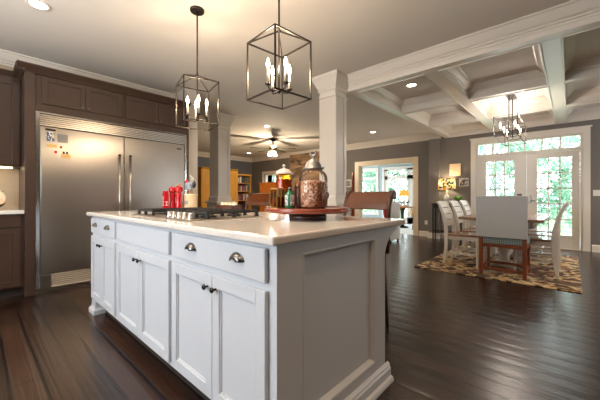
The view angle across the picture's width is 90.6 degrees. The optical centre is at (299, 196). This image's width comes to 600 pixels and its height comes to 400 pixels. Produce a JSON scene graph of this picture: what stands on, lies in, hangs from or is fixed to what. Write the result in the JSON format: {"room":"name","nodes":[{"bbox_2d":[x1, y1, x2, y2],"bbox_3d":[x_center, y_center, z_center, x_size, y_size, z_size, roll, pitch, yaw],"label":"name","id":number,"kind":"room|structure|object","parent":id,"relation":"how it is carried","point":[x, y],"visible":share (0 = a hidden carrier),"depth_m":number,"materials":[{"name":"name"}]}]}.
{"room":"kitchen","nodes":[
{"label":"kitchen","id":0,"kind":"room"},
{"bbox_2d":[0,65,18,208],"bbox_3d":[-3.627,-0.310,3.368,0.100,2.740,4.300,0,0,42],"label":"wall","id":1,"kind":"structure","parent":0,"point":[9,178],"depth_m":3.52,"materials":[{"name":"beige paint"}]},
{"bbox_2d":[0,68,21,168],"bbox_3d":[-3.563,-0.855,3.083,0.378,1.054,0.964,0,0,42],"label":"upper cabinet","id":2,"kind":"object","parent":1,"relation":"attached to","point":[10,86],"visible":1,"depth_m":3.27,"materials":[{"name":"brown wood"}]},
{"bbox_2d":[35,74,122,118],"bbox_3d":[-2.788,-1.177,3.728,0.638,0.323,0.862,0,0,42],"label":"upper cabinet","id":3,"kind":"object","parent":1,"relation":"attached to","point":[49,91],"visible":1,"depth_m":3.49,"materials":[{"name":"brown wood"}]},
{"bbox_2d":[0,49,173,97],"bbox_3d":[-3.511,-1.610,3.330,0.125,0.140,4.200,0,0,42],"label":"trim","id":4,"kind":"structure","parent":1,"relation":"attached to","point":[7,58],"depth_m":3.82,"materials":[{"name":"white paint"}]},
{"bbox_2d":[123,94,186,129],"bbox_3d":[-2.206,-1.177,4.367,0.638,0.323,0.862,0,0,42],"label":"upper cabinet","id":5,"kind":"object","parent":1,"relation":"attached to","point":[134,108],"visible":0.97,"depth_m":4.11,"materials":[{"name":"brown wood"}]},
{"bbox_2d":[173,88,197,206],"bbox_3d":[-1.913,-0.310,4.830,0.670,2.740,0.170,0,0,42],"label":"wall","id":6,"kind":"structure","parent":0,"point":[192,94],"depth_m":4.62,"materials":[{"name":"grey paint"}]},
{"bbox_2d":[198,156,251,209],"bbox_3d":[-4.088,-0.310,10.886,0.100,2.740,6.200,0,0,42],"label":"wall","id":7,"kind":"structure","parent":0,"point":[243,167],"depth_m":12.47,"materials":[{"name":"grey paint"}]},
{"bbox_2d":[198,152,251,161],"bbox_3d":[-4.032,-1.599,10.767,0.144,0.161,5.900,0,0,42],"label":"trim","id":8,"kind":"structure","parent":7,"relation":"attached to","point":[200,154],"depth_m":12.21,"materials":[{"name":"white paint"}]},
{"bbox_2d":[0,0,599,157],"bbox_3d":[-0.391,-1.730,4.547,14.100,0.100,10.400,0,0,42],"label":"ceiling","id":9,"kind":"structure","parent":0,"point":[148,43],"depth_m":3.27,"materials":[{"name":"paint"}]},
{"bbox_2d":[24,0,51,10],"bbox_3d":[-2.281,-1.676,2.590,0.180,0.008,0.180,0,0,42],"label":"recessed light","id":10,"kind":"object","parent":9,"relation":"in","point":[37,4],"visible":1,"depth_m":2.59,"materials":[{"name":"white paint"}]},
{"bbox_2d":[176,5,218,130],"bbox_3d":[-0.922,-1.157,2.664,0.303,1.044,0.303,0,0,-34],"label":"pendant lantern","id":11,"kind":"object","parent":9,"relation":"hanging from","point":[196,10],"visible":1,"depth_m":2.66,"materials":[{"name":"black metal"}]},
{"bbox_2d":[250,139,295,156],"bbox_3d":[-0.804,-1.360,8.644,1.278,0.640,1.313,0,0,42],"label":"ceiling fan","id":12,"kind":"object","parent":9,"relation":"hanging from","point":[272,148],"visible":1,"depth_m":8.52,"materials":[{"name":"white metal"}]},
{"bbox_2d":[247,0,311,109],"bbox_3d":[-0.138,-1.157,1.951,0.303,1.044,0.303,0,0,-43],"label":"pendant lantern","id":13,"kind":"object","parent":9,"relation":"hanging from","point":[273,70],"visible":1,"depth_m":1.95,"materials":[{"name":"black metal"}]},
{"bbox_2d":[368,87,450,107],"bbox_3d":[1.654,-1.627,4.431,0.917,0.105,1.420,0,0,42],"label":"trim","id":14,"kind":"structure","parent":9,"relation":"attached to","point":[381,92],"depth_m":4.88,"materials":[{"name":"white paint"}]},
{"bbox_2d":[405,83,417,86],"bbox_3d":[1.673,-1.676,4.454,0.180,0.008,0.180,0,0,42],"label":"recessed light","id":15,"kind":"object","parent":9,"relation":"in","point":[408,84],"visible":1,"depth_m":4.43,"materials":[{"name":"white paint"}]},
{"bbox_2d":[411,110,471,122],"bbox_3d":[2.633,-1.627,5.507,0.917,0.105,1.270,0,0,42],"label":"trim","id":16,"kind":"structure","parent":9,"relation":"attached to","point":[423,115],"depth_m":5.95,"materials":[{"name":"white paint"}]},
{"bbox_2d":[347,0,599,93],"bbox_3d":[2.824,-1.611,2.169,5.943,0.137,0.122,0,0,42],"label":"trim","id":17,"kind":"structure","parent":9,"relation":"attached to","point":[572,11],"depth_m":3.01,"materials":[{"name":"white paint"}]},
{"bbox_2d":[445,44,545,93],"bbox_3d":[2.448,-1.627,3.708,0.940,0.105,1.420,0,0,42],"label":"trim","id":18,"kind":"structure","parent":9,"relation":"attached to","point":[456,73],"depth_m":4.09,"materials":[{"name":"white paint"}]},
{"bbox_2d":[401,67,599,113],"bbox_3d":[3.981,-1.585,3.347,5.817,0.190,0.110,0,0,42],"label":"trim","id":19,"kind":"structure","parent":9,"relation":"attached to","point":[593,70],"depth_m":4.24,"materials":[{"name":"white paint"}]},
{"bbox_2d":[493,94,525,145],"bbox_3d":[3.462,-1.302,4.881,0.309,0.754,1.089,0,0,42],"label":"linear chandelier","id":20,"kind":"object","parent":9,"relation":"hanging from","point":[512,97],"visible":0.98,"depth_m":4.75,"materials":[{"name":"black metal"}]},
{"bbox_2d":[476,87,550,112],"bbox_3d":[3.427,-1.627,4.784,0.940,0.105,1.270,0,0,42],"label":"trim","id":21,"kind":"structure","parent":9,"relation":"attached to","point":[485,104],"depth_m":5.17,"materials":[{"name":"white paint"}]},
{"bbox_2d":[429,95,599,126],"bbox_3d":[4.913,-1.585,4.372,5.817,0.190,0.120,0,0,42],"label":"trim","id":22,"kind":"structure","parent":9,"relation":"attached to","point":[594,96],"depth_m":5.23,"materials":[{"name":"white paint"}]},
{"bbox_2d":[563,35,599,73],"bbox_3d":[3.257,-1.627,2.972,0.942,0.105,1.420,0,0,42],"label":"trim","id":23,"kind":"structure","parent":9,"relation":"attached to","point":[570,66],"depth_m":3.58,"materials":[{"name":"white paint"}]},
{"bbox_2d":[565,82,599,99],"bbox_3d":[4.236,-1.627,4.048,0.942,0.105,1.270,0,0,42],"label":"trim","id":24,"kind":"structure","parent":9,"relation":"attached to","point":[569,88],"depth_m":4.62,"materials":[{"name":"white paint"}]},
{"bbox_2d":[0,224,599,399],"bbox_3d":[0.685,1.110,5.731,14.100,0.100,13.600,0,0,42],"label":"floor","id":25,"kind":"structure","parent":0,"point":[449,336],"depth_m":2.15,"materials":[{"name":"brown wood"}]},
{"bbox_2d":[0,214,23,298],"bbox_3d":[-3.478,0.620,3.005,0.590,0.880,0.964,0,0,42],"label":"base cabinet","id":26,"kind":"object","parent":25,"relation":"on","point":[11,225],"visible":1,"depth_m":3.10,"materials":[{"name":"brown wood"}]},
{"bbox_2d":[0,209,24,214],"bbox_3d":[-3.474,0.160,3.002,0.620,0.039,0.964,0,0,42],"label":"countertop","id":27,"kind":"structure","parent":26,"relation":"on","point":[2,211],"depth_m":3.09,"materials":[{"name":"stone"}]},
{"bbox_2d":[0,189,7,206],"bbox_3d":[-3.301,0.010,3.180,0.081,0.232,0.244,0,0,42],"label":"plate","id":28,"kind":"object","parent":27,"relation":"on","point":[3,196],"visible":1,"depth_m":3.25,"materials":[{"name":"ceramic"}]},
{"bbox_2d":[13,60,190,296],"bbox_3d":[-2.530,-0.177,3.988,0.690,2.475,1.904,0,0,42],"label":"refrigerator surround","id":29,"kind":"object","parent":25,"relation":"on","point":[26,71],"visible":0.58,"depth_m":3.23,"materials":[{"name":"brown wood"}]},
{"bbox_2d":[35,111,186,292],"bbox_3d":[-2.489,0.061,4.041,0.639,1.998,1.723,0,0,42],"label":"refrigerator","id":30,"kind":"object","parent":25,"relation":"on","point":[111,166],"visible":0.68,"depth_m":3.55,"materials":[{"name":"silver metal"}]},
{"bbox_2d":[47,132,54,141],"bbox_3d":[-2.789,-0.675,3.322,0.003,0.100,0.070,0,0,42],"label":"photo magnet","id":31,"kind":"object","parent":30,"relation":"attached to","point":[50,135],"visible":1,"depth_m":3.32},
{"bbox_2d":[57,134,67,142],"bbox_3d":[-2.716,-0.667,3.401,0.003,0.095,0.095,0,0,42],"label":"photo card","id":32,"kind":"object","parent":30,"relation":"attached to","point":[61,138],"visible":1,"depth_m":3.40,"materials":[{"name":"grey paper"}]},
{"bbox_2d":[198,167,237,207],"bbox_3d":[-3.183,-0.005,11.252,0.725,2.131,1.560,0,0,42],"label":"tall cabinet","id":33,"kind":"object","parent":25,"relation":"on","point":[203,172],"visible":0.21,"depth_m":10.62,"materials":[{"name":"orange wood"}]},
{"bbox_2d":[204,111,235,207],"bbox_3d":[-1.661,-0.310,6.165,0.481,2.740,0.461,0,0,42],"label":"column","id":34,"kind":"structure","parent":25,"relation":"on","point":[220,135],"depth_m":6.05,"materials":[{"name":"white paint"}]},
{"bbox_2d":[89,217,396,399],"bbox_3d":[-0.665,0.618,2.287,2.558,0.885,1.093,0,0,42],"label":"kitchen island","id":35,"kind":"object","parent":25,"relation":"on","point":[233,319],"visible":0.99,"depth_m":1.41,"materials":[{"name":"white paint"}]},
{"bbox_2d":[86,210,404,245],"bbox_3d":[-0.661,0.158,2.332,2.570,0.035,1.144,0,0,42],"label":"island countertop","id":36,"kind":"structure","parent":35,"relation":"on","point":[271,229],"depth_m":1.51,"materials":[{"name":"stone"}]},
{"bbox_2d":[162,191,168,207],"bbox_3d":[-1.431,0.037,3.161,0.053,0.205,0.051,0,0,42],"label":"tin","id":37,"kind":"object","parent":36,"relation":"on","point":[165,194],"visible":0.84,"depth_m":3.14,"materials":[{"name":"red metal"}]},
{"bbox_2d":[169,186,175,207],"bbox_3d":[-1.388,0.007,3.237,0.082,0.265,0.082,0,0,-28],"label":"pepper mill","id":38,"kind":"object","parent":36,"relation":"on","point":[172,195],"visible":0.91,"depth_m":3.21,"materials":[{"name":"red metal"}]},
{"bbox_2d":[175,184,182,207],"bbox_3d":[-1.305,-0.002,3.202,0.082,0.284,0.082,0,0,-28],"label":"pepper mill","id":39,"kind":"object","parent":36,"relation":"on","point":[178,189],"visible":0.93,"depth_m":3.18,"materials":[{"name":"red wood"}]},
{"bbox_2d":[182,194,196,207],"bbox_3d":[-1.221,0.054,3.294,0.156,0.172,0.156,0,0,42],"label":"utensil crock","id":40,"kind":"object","parent":36,"relation":"on","point":[189,200],"visible":0.73,"depth_m":3.23,"materials":[{"name":"beige ceramic"}]},
{"bbox_2d":[133,207,260,221],"bbox_3d":[-0.783,0.115,2.186,0.900,0.050,0.530,0,0,42],"label":"gas cooktop","id":41,"kind":"object","parent":36,"relation":"in","point":[189,214],"visible":1,"depth_m":2.00,"materials":[{"name":"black metal"}]},
{"bbox_2d":[216,205,241,208],"bbox_3d":[-0.722,0.110,3.010,0.280,0.060,0.120,0,0,42],"label":"wooden tray","id":42,"kind":"object","parent":36,"relation":"on","point":[217,206],"visible":0.43,"depth_m":2.93,"materials":[{"name":"brown wood"}]},
{"bbox_2d":[265,206,350,219],"bbox_3d":[0.050,0.103,1.935,0.560,0.073,0.560,0,0,42],"label":"turntable","id":43,"kind":"object","parent":36,"relation":"on","point":[295,213],"visible":0.91,"depth_m":1.76,"materials":[{"name":"brown wood"}]},
{"bbox_2d":[269,188,285,207],"bbox_3d":[-0.149,0.005,1.954,0.078,0.133,0.078,0,0,42],"label":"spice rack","id":44,"kind":"object","parent":43,"relation":"on","point":[279,201],"visible":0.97,"depth_m":1.94,"materials":[{"name":"brown wood"}]},
{"bbox_2d":[275,165,292,196],"bbox_3d":[-0.110,-0.075,2.041,0.120,0.294,0.120,0,0,42],"label":"jar","id":45,"kind":"object","parent":43,"relation":"on","point":[280,183],"visible":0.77,"depth_m":2.00,"materials":[{"name":"clear glass"}]},
{"bbox_2d":[285,187,294,207],"bbox_3d":[-0.064,0.005,1.890,0.063,0.134,0.063,0,0,42],"label":"bottle","id":46,"kind":"object","parent":43,"relation":"on","point":[289,196],"visible":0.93,"depth_m":1.87,"materials":[{"name":"green glass"}]},
{"bbox_2d":[294,180,302,207],"bbox_3d":[-0.002,-0.022,2.037,0.074,0.188,0.074,0,0,42],"label":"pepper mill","id":47,"kind":"object","parent":43,"relation":"on","point":[296,185],"visible":0.46,"depth_m":2.01,"materials":[{"name":"brown wood"}]},
{"bbox_2d":[265,206,350,213],"bbox_3d":[0.050,0.083,1.935,0.560,0.031,0.560,0,0,42],"label":"tray","id":48,"kind":"object","parent":43,"relation":"on","point":[329,209],"depth_m":1.71,"materials":[{"name":"red wood"}]},
{"bbox_2d":[299,151,327,207],"bbox_3d":[0.086,-0.113,1.929,0.189,0.370,0.189,0,0,20],"label":"cookie jar","id":49,"kind":"object","parent":43,"relation":"on","point":[312,193],"visible":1,"depth_m":1.88,"materials":[{"name":"clear glass"}]},
{"bbox_2d":[238,174,251,209],"bbox_3d":[-2.465,0.065,12.275,0.410,1.990,0.860,0,0,42],"label":"bookcase","id":50,"kind":"object","parent":25,"relation":"on","point":[240,202],"visible":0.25,"depth_m":12.47,"materials":[{"name":"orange wood"}]},
{"bbox_2d":[245,192,275,209],"bbox_3d":[-0.616,0.501,3.498,0.472,1.119,0.524,0,0,42],"label":"counter stool","id":51,"kind":"object","parent":25,"relation":"on","point":[253,199],"visible":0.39,"depth_m":3.63,"materials":[{"name":"brown wood"}]},
{"bbox_2d":[259,182,275,211],"bbox_3d":[-1.035,0.245,11.656,1.280,1.630,0.470,0,0,42],"label":"tall cabinet","id":52,"kind":"object","parent":25,"relation":"on","point":[264,187],"visible":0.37,"depth_m":11.62,"materials":[{"name":"orange wood"}]},
{"bbox_2d":[290,151,318,191],"bbox_3d":[0.317,-0.230,10.378,1.600,2.580,0.619,0,0,42],"label":"stone chimney","id":53,"kind":"object","parent":25,"relation":"on","point":[298,162],"visible":0.19,"depth_m":10.46,"materials":[{"name":"brown stone"}]},
{"bbox_2d":[312,69,349,215],"bbox_3d":[0.467,-0.310,4.209,0.441,2.740,0.431,0,0,42],"label":"column","id":54,"kind":"structure","parent":25,"relation":"on","point":[332,86],"depth_m":4.10,"materials":[{"name":"white paint"}]},
{"bbox_2d":[342,190,396,325],"bbox_3d":[0.473,0.501,2.481,0.472,1.119,0.524,0,0,42],"label":"counter stool","id":55,"kind":"object","parent":25,"relation":"on","point":[355,200],"visible":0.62,"depth_m":2.54,"materials":[{"name":"brown wood"}]},
{"bbox_2d":[346,192,388,209],"bbox_3d":[0.603,0.031,2.624,0.410,0.156,0.114,0,0,42],"label":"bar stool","id":56,"kind":"object","parent":55,"relation":"on","point":[355,200],"depth_m":2.59,"materials":[{"name":"brown leather"}]},
{"bbox_2d":[390,202,399,242],"bbox_3d":[2.091,0.590,7.156,0.460,0.940,0.500,0,0,42],"label":"slipcovered chair","id":57,"kind":"object","parent":25,"relation":"on","point":[395,208],"visible":0.3,"depth_m":6.99,"materials":[{"name":"white fabric"}]},
{"bbox_2d":[400,206,412,227],"bbox_3d":[3.550,0.695,10.290,0.710,0.730,0.710,0,0,42],"label":"pedestal table","id":58,"kind":"object","parent":25,"relation":"on","point":[402,209],"visible":0.59,"depth_m":10.23,"materials":[{"name":"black wood"}]},
{"bbox_2d":[399,190,408,206],"bbox_3d":[3.600,0.045,10.271,0.340,0.570,0.340,0,0,42],"label":"table lamp","id":59,"kind":"object","parent":58,"relation":"on","point":[404,193],"visible":1,"depth_m":10.19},
{"bbox_2d":[431,203,463,241],"bbox_3d":[3.627,0.610,7.300,0.700,0.900,0.200,0,0,42],"label":"console table","id":60,"kind":"object","parent":25,"relation":"on","point":[435,205],"visible":0.52,"depth_m":7.44,"materials":[{"name":"black paint"}]},
{"bbox_2d":[438,178,455,203],"bbox_3d":[3.612,-0.145,7.313,0.396,0.610,0.396,0,0,42],"label":"table lamp","id":61,"kind":"object","parent":60,"relation":"on","point":[446,184],"visible":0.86,"depth_m":7.17,"materials":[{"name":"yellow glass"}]},
{"bbox_2d":[414,245,582,293],"bbox_3d":[3.305,1.054,4.858,1.850,0.011,2.665,0,0,42],"label":"dining rug","id":62,"kind":"object","parent":25,"relation":"on","point":[542,274],"visible":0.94,"depth_m":4.24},
{"bbox_2d":[437,201,484,267],"bbox_3d":[2.568,0.557,4.748,0.631,0.984,0.456,0,0,42],"label":"dining chair","id":63,"kind":"object","parent":62,"relation":"on","point":[455,235],"visible":0.84,"depth_m":4.69,"materials":[{"name":"white paint"}]},
{"bbox_2d":[449,201,492,260],"bbox_3d":[3.013,0.557,5.236,0.631,0.984,0.456,0,0,42],"label":"dining chair","id":64,"kind":"object","parent":62,"relation":"on","point":[458,211],"visible":0.67,"depth_m":5.21,"materials":[{"name":"white paint"}]},
{"bbox_2d":[459,200,498,254],"bbox_3d":[3.457,0.557,5.724,0.631,0.984,0.456,0,0,42],"label":"dining chair","id":65,"kind":"object","parent":62,"relation":"on","point":[463,203],"visible":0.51,"depth_m":5.70,"materials":[{"name":"white paint"}]},
{"bbox_2d":[476,196,530,280],"bbox_3d":[2.806,0.517,4.087,0.560,1.064,0.578,0,0,42],"label":"chair","id":66,"kind":"object","parent":62,"relation":"on","point":[501,221],"visible":1,"depth_m":3.88,"materials":[{"name":"grey fabric"}]},
{"bbox_2d":[458,213,550,267],"bbox_3d":[3.440,0.673,4.894,1.000,0.751,2.030,0,0,42],"label":"dining table","id":67,"kind":"object","parent":62,"relation":"on","point":[534,219],"visible":0.38,"depth_m":4.47,"materials":[{"name":"white paint"}]},
{"bbox_2d":[513,202,569,275],"bbox_3d":[3.422,0.557,4.228,0.631,0.984,0.456,0,0,42],"label":"dining chair","id":68,"kind":"object","parent":62,"relation":"on","point":[552,241],"visible":0.83,"depth_m":4.03,"materials":[{"name":"white paint"}]},
{"bbox_2d":[520,201,569,266],"bbox_3d":[3.839,0.557,4.686,0.631,0.984,0.456,0,0,42],"label":"dining chair","id":69,"kind":"object","parent":62,"relation":"on","point":[529,232],"visible":0.19,"depth_m":4.69,"materials":[{"name":"white paint"}]},
{"bbox_2d":[528,201,567,259],"bbox_3d":[4.250,0.557,5.138,0.631,0.984,0.456,0,0,42],"label":"dining chair","id":70,"kind":"object","parent":62,"relation":"on","point":[531,230],"visible":0.22,"depth_m":5.11,"materials":[{"name":"white paint"}]},
{"bbox_2d":[252,140,428,230],"bbox_3d":[0.771,-0.310,10.520,7.580,2.740,0.200,0,0,42],"label":"wall","id":71,"kind":"structure","parent":0,"point":[421,148],"depth_m":8.81,"materials":[{"name":"grey paint"}]},
{"bbox_2d":[262,169,289,182],"bbox_3d":[-0.878,-0.425,11.947,1.860,1.270,0.208,0,0,42],"label":"window","id":72,"kind":"structure","parent":71,"relation":"in","point":[269,173],"depth_m":12.37,"materials":[{"name":"white paint"}]},
{"bbox_2d":[252,133,440,161],"bbox_3d":[0.788,-1.599,10.272,7.940,0.161,0.144,0,0,42],"label":"trim","id":73,"kind":"structure","parent":71,"relation":"attached to","point":[421,137],"depth_m":8.92,"materials":[{"name":"white paint"}]},
{"bbox_2d":[355,156,418,235],"bbox_3d":[2.566,-0.025,8.875,2.010,2.170,0.238,0,0,42],"label":"trim","id":74,"kind":"structure","parent":71,"relation":"attached to","point":[359,166],"depth_m":8.43,"materials":[{"name":"beige paint"}]},
{"bbox_2d":[419,231,428,236],"bbox_3d":[3.364,0.990,8.006,0.320,0.140,0.028,0,0,42],"label":"baseboard","id":75,"kind":"structure","parent":71,"relation":"attached to","point":[421,233],"depth_m":8.03,"materials":[{"name":"white paint"}]},
{"bbox_2d":[363,163,412,217],"bbox_3d":[3.925,-0.190,12.078,4.750,2.500,0.150,0,0,42],"label":"wall","id":76,"kind":"structure","parent":0,"point":[409,164],"depth_m":12.47,"materials":[{"name":"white paint"}]},
{"bbox_2d":[363,168,378,214],"bbox_3d":[2.959,-0.240,12.895,1.060,2.000,0.173,0,0,42],"label":"window","id":77,"kind":"structure","parent":76,"relation":"in","point":[365,169],"depth_m":12.63,"materials":[{"name":"white paint"}]},
{"bbox_2d":[382,166,412,223],"bbox_3d":[4.341,-0.080,11.620,2.380,2.280,0.088,0,0,42],"label":"door","id":78,"kind":"structure","parent":76,"relation":"in","point":[408,220],"depth_m":11.75,"materials":[{"name":"white paint"}]},
{"bbox_2d":[429,138,440,237],"bbox_3d":[3.556,-0.215,7.749,0.270,2.550,0.350,0,0,42],"label":"wall","id":79,"kind":"structure","parent":0,"point":[434,144],"depth_m":7.61,"materials":[{"name":"grey paint"}]},
{"bbox_2d":[427,233,439,238],"bbox_3d":[3.429,0.990,7.609,0.310,0.140,0.028,0,0,42],"label":"baseboard","id":80,"kind":"structure","parent":79,"relation":"attached to","point":[429,234],"depth_m":7.59,"materials":[{"name":"white paint"}]},
{"bbox_2d":[441,119,599,251],"bbox_3d":[5.910,-0.310,5.641,6.050,2.740,0.200,0,0,42],"label":"wall","id":81,"kind":"structure","parent":0,"point":[454,150],"depth_m":7.13,"materials":[{"name":"grey paint"}]},
{"bbox_2d":[353,91,449,137],"bbox_3d":[2.261,-1.585,5.872,0.126,0.190,4.370,0,0,42],"label":"trim","id":82,"kind":"structure","parent":81,"relation":"attached to","point":[357,94],"depth_m":5.21,"materials":[{"name":"white paint"}]},
{"bbox_2d":[450,163,460,175],"bbox_3d":[3.845,-0.675,7.361,0.250,0.300,0.034,0,0,42],"label":"canvas","id":83,"kind":"object","parent":81,"relation":"attached to","point":[455,169],"visible":1,"depth_m":7.34},
{"bbox_2d":[431,120,492,136],"bbox_3d":[3.595,-1.496,6.564,0.917,0.028,1.350,0,0,42],"label":"trim","id":84,"kind":"structure","parent":81,"relation":"attached to","point":[477,120],"depth_m":6.82,"materials":[{"name":"white paint"}]},
{"bbox_2d":[438,124,486,133],"bbox_3d":[3.595,-1.627,6.564,0.917,0.105,1.350,0,0,42],"label":"trim","id":85,"kind":"structure","parent":81,"relation":"attached to","point":[448,129],"depth_m":7.04,"materials":[{"name":"white paint"}]},
{"bbox_2d":[426,70,499,130],"bbox_3d":[3.006,-1.585,5.127,0.145,0.190,4.270,0,0,42],"label":"trim","id":86,"kind":"structure","parent":81,"relation":"attached to","point":[435,76],"depth_m":4.39,"materials":[{"name":"white paint"}]},
{"bbox_2d":[359,74,457,112],"bbox_3d":[1.654,-1.496,4.431,0.917,0.028,1.420,0,0,42],"label":"trim","id":87,"kind":"structure","parent":86,"relation":"attached to","point":[361,92],"depth_m":4.55,"materials":[{"name":"white paint"}]},
{"bbox_2d":[404,103,477,126],"bbox_3d":[2.633,-1.496,5.507,0.917,0.028,1.270,0,0,42],"label":"trim","id":88,"kind":"structure","parent":86,"relation":"attached to","point":[475,118],"depth_m":5.70,"materials":[{"name":"white paint"}]},
{"bbox_2d":[459,178,468,185],"bbox_3d":[3.992,-0.362,7.236,0.205,0.195,0.021,0,0,42],"label":"picture","id":89,"kind":"object","parent":81,"relation":"attached to","point":[462,181],"visible":1,"depth_m":7.22},
{"bbox_2d":[489,109,555,130],"bbox_3d":[4.389,-1.496,5.842,0.940,0.028,1.350,0,0,42],"label":"trim","id":90,"kind":"structure","parent":81,"relation":"attached to","point":[549,109],"depth_m":6.07,"materials":[{"name":"white paint"}]},
{"bbox_2d":[494,110,553,126],"bbox_3d":[4.389,-1.627,5.842,0.940,0.105,1.350,0,0,42],"label":"trim","id":91,"kind":"structure","parent":81,"relation":"attached to","point":[549,116],"depth_m":6.23,"materials":[{"name":"white paint"}]},
{"bbox_2d":[450,114,599,136],"bbox_3d":[5.896,-1.585,5.452,5.817,0.190,0.100,0,0,42],"label":"trim","id":92,"kind":"structure","parent":81,"relation":"attached to","point":[592,115],"depth_m":6.27,"materials":[{"name":"white paint"}]},
{"bbox_2d":[469,125,591,251],"bbox_3d":[4.906,-0.165,6.487,2.105,2.450,0.200,0,0,42],"label":"door frame","id":93,"kind":"structure","parent":81,"relation":"in","point":[584,132],"depth_m":5.98,"materials":[{"name":"white paint"}]},
{"bbox_2d":[478,154,526,195],"bbox_3d":[4.583,0.057,6.761,0.912,1.983,0.080,0,0,42],"label":"door","id":94,"kind":"structure","parent":93,"relation":"attached to","point":[520,161],"depth_m":6.65,"materials":[{"name":"white paint"}]},
{"bbox_2d":[527,150,579,249],"bbox_3d":[5.227,0.057,6.159,0.842,1.983,0.104,0,0,42],"label":"door","id":95,"kind":"structure","parent":93,"relation":"attached to","point":[566,241],"depth_m":6.06,"materials":[{"name":"white paint"}]},
{"bbox_2d":[540,37,565,122],"bbox_3d":[3.811,-1.585,4.394,0.153,0.190,4.270,0,0,42],"label":"trim","id":96,"kind":"structure","parent":81,"relation":"attached to","point":[551,49],"depth_m":3.58,"materials":[{"name":"white paint"}]},
{"bbox_2d":[438,43,547,99],"bbox_3d":[2.448,-1.496,3.708,0.940,0.028,1.420,0,0,42],"label":"trim","id":97,"kind":"structure","parent":96,"relation":"attached to","point":[439,71],"depth_m":3.75,"materials":[{"name":"white paint"}]},
{"bbox_2d":[470,86,552,117],"bbox_3d":[3.427,-1.496,4.784,0.940,0.028,1.270,0,0,42],"label":"trim","id":98,"kind":"structure","parent":96,"relation":"attached to","point":[472,102],"depth_m":4.98,"materials":[{"name":"white paint"}]},
{"bbox_2d":[561,26,599,80],"bbox_3d":[3.257,-1.496,2.972,0.942,0.028,1.420,0,0,42],"label":"trim","id":99,"kind":"structure","parent":96,"relation":"attached to","point":[562,37],"depth_m":3.37,"materials":[{"name":"white paint"}]},
{"bbox_2d":[564,76,599,105],"bbox_3d":[4.236,-1.496,4.048,0.942,0.028,1.270,0,0,42],"label":"trim","id":100,"kind":"structure","parent":96,"relation":"attached to","point":[599,76],"depth_m":4.58,"materials":[{"name":"white paint"}]},
{"bbox_2d":[565,102,599,122],"bbox_3d":[5.199,-1.496,5.106,0.942,0.028,1.350,0,0,42],"label":"trim","id":101,"kind":"structure","parent":81,"relation":"attached to","point":[595,102],"depth_m":5.63,"materials":[{"name":"white paint"}]},
{"bbox_2d":[566,107,599,117],"bbox_3d":[5.199,-1.627,5.106,0.942,0.105,1.350,0,0,42],"label":"trim","id":102,"kind":"structure","parent":81,"relation":"attached to","point":[569,110],"depth_m":5.69,"materials":[{"name":"white paint"}]},
{"bbox_2d":[592,245,599,252],"bbox_3d":[6.854,0.990,4.628,3.290,0.140,0.028,0,0,42],"label":"baseboard","id":103,"kind":"structure","parent":81,"relation":"attached to","point":[595,248],"depth_m":5.69,"materials":[{"name":"white paint"}]},
{"label":"outside","id":104,"kind":"structure","parent":0,"visible":0},
{"bbox_2d":[363,208,571,235],"bbox_3d":[13.788,1.760,33.727,65.000,0.200,51.550,0,0,42],"label":"ground","id":105,"kind":"structure","parent":104,"point":[565,226],"depth_m":16.71,"materials":[{"name":"white"}]},
{"bbox_2d":[363,170,406,211],"bbox_3d":[5.073,-1.048,20.048,4.258,5.698,3.877,0,0,24],"label":"tree","id":106,"kind":"object","parent":105,"relation":"on","point":[371,184],"visible":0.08,"depth_m":19.62,"materials":[{"name":"green plant"}]},
{"bbox_2d":[395,170,406,196],"bbox_3d":[9.630,-1.956,22.882,3.887,7.243,3.672,0,0,-26],"label":"tree","id":107,"kind":"object","parent":105,"relation":"on","point":[404,170],"visible":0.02,"depth_m":23.34,"materials":[{"name":"green plant"}]},
{"bbox_2d":[479,145,516,195],"bbox_3d":[12.769,-1.956,19.498,3.887,7.243,3.672,0,0,18],"label":"tree","id":108,"kind":"object","parent":105,"relation":"on","point":[481,148],"visible":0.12,"depth_m":19.16,"materials":[{"name":"green plant"}]},
{"bbox_2d":[483,136,573,229],"bbox_3d":[10.447,-1.575,13.446,4.073,6.484,4.025,0,0,42],"label":"tree","id":109,"kind":"object","parent":105,"relation":"on","point":[554,194],"visible":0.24,"depth_m":13.08,"materials":[{"name":"green plant"}]},
{"bbox_2d":[530,136,579,220],"bbox_3d":[15.845,-1.575,16.630,4.073,6.484,4.025,0,0,-1],"label":"tree","id":110,"kind":"object","parent":105,"relation":"on","point":[576,140],"visible":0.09,"depth_m":17.18,"materials":[{"name":"green plant"}]},
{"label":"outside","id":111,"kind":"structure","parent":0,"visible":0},
{"bbox_3d":[7.029,1.175,7.056,6.300,0.130,3.300,0,0,42],"label":"deck","id":112,"kind":"object","parent":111,"visible":0},
{"bbox_2d":[537,204,571,232],"bbox_3d":[8.005,0.650,8.129,6.300,0.920,0.080,0,0,42],"label":"deck railing","id":113,"kind":"object","parent":112,"relation":"on","point":[537,204],"visible":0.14,"depth_m":8.71,"materials":[{"name":"grey paint"}]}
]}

